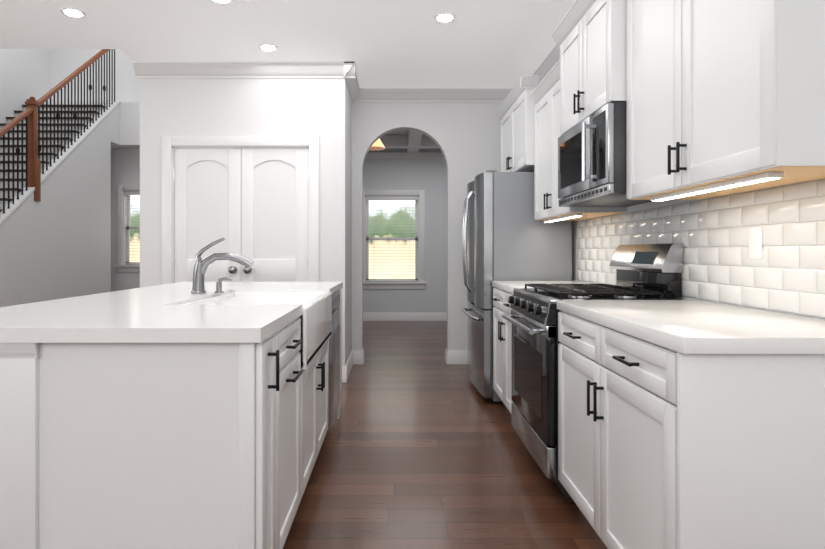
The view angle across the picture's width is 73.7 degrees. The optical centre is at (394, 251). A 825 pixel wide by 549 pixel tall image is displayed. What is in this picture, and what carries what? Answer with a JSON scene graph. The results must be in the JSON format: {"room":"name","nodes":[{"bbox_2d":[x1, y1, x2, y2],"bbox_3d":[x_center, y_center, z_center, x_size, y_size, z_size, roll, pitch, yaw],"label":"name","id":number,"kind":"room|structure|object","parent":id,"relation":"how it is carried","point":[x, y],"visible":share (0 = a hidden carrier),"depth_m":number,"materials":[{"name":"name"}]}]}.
{"room":"kitchen","nodes":[
{"label":"kitchen","id":0,"kind":"room"},
{"bbox_2d":[0,0,575,151],"bbox_3d":[-2.800,-1.869,3.060,10.400,0.500,12.120,0,0,0],"label":"ceiling","id":1,"kind":"structure","parent":0,"point":[473,44],"depth_m":4.09,"materials":[{"name":"white paint"}]},
{"bbox_2d":[60,7,85,17],"bbox_3d":[-2.170,-1.613,3.710,0.149,0.011,0.149,0,0,-6],"label":"recessed light","id":2,"kind":"object","parent":1,"relation":"in","point":[69,11],"depth_m":3.69,"materials":[{"name":"white"}]},
{"bbox_2d":[211,0,232,3],"bbox_3d":[-1.110,-1.613,3.500,0.149,0.011,0.149,0,0,-6],"label":"recessed light","id":3,"kind":"object","parent":1,"relation":"in","point":[216,1],"depth_m":3.54,"materials":[{"name":"white"}]},
{"bbox_2d":[258,43,277,50],"bbox_3d":[-1.000,-1.613,4.340,0.149,0.011,0.149,0,0,-6],"label":"recessed light","id":4,"kind":"object","parent":1,"relation":"in","point":[265,46],"depth_m":4.32,"materials":[{"name":"white"}]},
{"bbox_2d":[369,139,384,150],"bbox_3d":[-0.275,-1.575,7.200,0.300,0.440,0.300,0,0,0],"label":"pendant light","id":5,"kind":"object","parent":1,"relation":"hanging from","point":[377,145],"visible":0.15,"depth_m":7.13,"materials":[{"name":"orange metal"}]},
{"bbox_2d":[434,12,455,22],"bbox_3d":[0.344,-1.613,3.790,0.149,0.011,0.149,0,0,-6],"label":"recessed light","id":6,"kind":"object","parent":1,"relation":"in","point":[444,17],"depth_m":3.77,"materials":[{"name":"white"}]},
{"bbox_2d":[0,44,824,381],"bbox_3d":[-1.660,-1.675,3.065,8.120,5.600,12.130,0,0,0],"label":"wall","id":7,"kind":"structure","parent":0,"point":[276,170],"depth_m":4.77,"materials":[{"name":"white paint"}]},
{"bbox_2d":[499,76,546,171],"bbox_3d":[1.144,-0.950,4.478,0.389,0.630,0.955,0,0,0],"label":"upper cabinet","id":8,"kind":"object","parent":7,"relation":"attached to","point":[515,114],"depth_m":4.26,"materials":[{"name":"white wood"}]},
{"bbox_2d":[531,68,626,222],"bbox_3d":[1.175,-0.682,3.590,0.327,0.905,0.820,0,0,0],"label":"upper cabinet","id":9,"kind":"object","parent":7,"relation":"attached to","point":[544,146],"depth_m":3.67,"materials":[{"name":"white wood"}]},
{"bbox_2d":[555,0,622,139],"bbox_3d":[1.144,-0.965,2.794,0.389,0.600,0.756,0,0,0],"label":"upper cabinet","id":10,"kind":"object","parent":7,"relation":"attached to","point":[589,69],"depth_m":2.72,"materials":[{"name":"white wood"}]},
{"bbox_2d":[558,102,653,206],"bbox_3d":[1.115,-0.461,2.794,0.442,0.401,0.750,0,0,0],"label":"over-the-range microwave","id":11,"kind":"object","parent":10,"relation":"attached to","point":[592,160],"visible":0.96,"depth_m":2.62,"materials":[{"name":"grey metal"}]},
{"bbox_2d":[623,0,824,200],"bbox_3d":[1.175,-0.747,1.938,0.327,1.035,0.945,0,0,0],"label":"upper cabinet","id":12,"kind":"object","parent":7,"relation":"attached to","point":[722,97],"depth_m":1.74,"materials":[{"name":"white wood"}]},
{"bbox_2d":[748,227,762,258],"bbox_3d":[1.329,-0.033,2.030,0.007,0.115,0.072,0,0,0],"label":"outlet plate","id":13,"kind":"object","parent":7,"relation":"attached to","point":[755,234],"depth_m":2.02,"materials":[{"name":"white plastic"}]},
{"bbox_2d":[283,321,607,548],"bbox_3d":[-2.500,1.155,4.500,11.000,0.060,15.000,0,0,0],"label":"floor","id":14,"kind":"structure","parent":0,"point":[423,446],"depth_m":2.83,"materials":[{"name":"brown wood"}]},
{"bbox_2d":[0,49,120,306],"bbox_3d":[-4.939,-1.098,6.384,1.314,4.446,4.427,0,0,0],"label":"staircase","id":15,"kind":"structure","parent":14,"relation":"on","point":[55,200],"depth_m":7.18,"materials":[{"name":"white paint"}]},
{"bbox_2d":[0,289,341,548],"bbox_3d":[-0.909,0.687,2.698,1.133,0.875,2.354,0,0,0],"label":"kitchen island","id":16,"kind":"object","parent":14,"relation":"on","point":[198,412],"depth_m":1.55,"materials":[{"name":"white wood"}]},
{"bbox_2d":[0,282,342,336],"bbox_3d":[-0.935,0.230,2.708,1.130,0.040,2.384,0,0,0],"label":"island countertop","id":17,"kind":"structure","parent":16,"relation":"on","point":[169,310],"depth_m":1.85,"materials":[{"name":"white stone"}]},
{"bbox_2d":[188,237,253,292],"bbox_3d":[-0.878,0.067,2.808,0.317,0.285,0.088,0,0,0],"label":"faucet","id":18,"kind":"object","parent":17,"relation":"on","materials":[{"name":"silver metal"}]},
{"bbox_2d":[204,285,342,308],"bbox_3d":[-0.636,0.346,2.955,0.562,0.247,1.503,0,0,0],"label":"sink","id":19,"kind":"object","parent":17,"relation":"in","point":[258,292],"depth_m":3.08,"materials":[{"name":"white ceramic"}]},
{"bbox_2d":[462,170,571,402],"bbox_3d":[0.929,0.260,4.500,0.745,1.730,0.910,0,0,0],"label":"fridge","id":20,"kind":"object","parent":14,"relation":"on","point":[506,236],"visible":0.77,"depth_m":4.04,"materials":[{"name":"grey metal"}]},
{"bbox_2d":[492,285,631,413],"bbox_3d":[1.025,0.688,3.589,0.627,0.876,0.822,0,0,0],"label":"base cabinet","id":21,"kind":"object","parent":14,"relation":"on","point":[502,328],"depth_m":3.61,"materials":[{"name":"white wood"}]},
{"bbox_2d":[492,281,593,292],"bbox_3d":[1.019,0.229,3.593,0.624,0.040,0.829,0,0,0],"label":"countertop","id":22,"kind":"structure","parent":21,"relation":"on","point":[503,284],"depth_m":3.67,"materials":[{"name":"white stone"}]},
{"bbox_2d":[502,243,682,503],"bbox_3d":[0.966,0.542,2.794,0.725,1.165,0.754,0,0,0],"label":"range","id":23,"kind":"object","parent":14,"relation":"on","point":[645,271],"visible":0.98,"depth_m":2.62,"materials":[{"name":"grey metal"}]},
{"bbox_2d":[557,305,824,548],"bbox_3d":[1.025,0.688,1.891,0.627,0.876,1.038,0,0,0],"label":"base cabinet","id":24,"kind":"object","parent":14,"relation":"on","point":[691,424],"depth_m":1.37,"materials":[{"name":"white wood"}]},
{"bbox_2d":[557,301,824,356],"bbox_3d":[1.019,0.229,1.878,0.624,0.040,1.062,0,0,0],"label":"countertop","id":25,"kind":"structure","parent":24,"relation":"on","point":[700,328],"depth_m":1.57,"materials":[{"name":"white stone"}]},
{"label":"outside","id":26,"kind":"structure","parent":0,"visible":0},
{"bbox_2d":[130,195,414,278],"bbox_3d":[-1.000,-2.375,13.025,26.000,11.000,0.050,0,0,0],"label":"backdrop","id":27,"kind":"structure","parent":26,"point":[391,220],"depth_m":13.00,"materials":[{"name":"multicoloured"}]}
]}

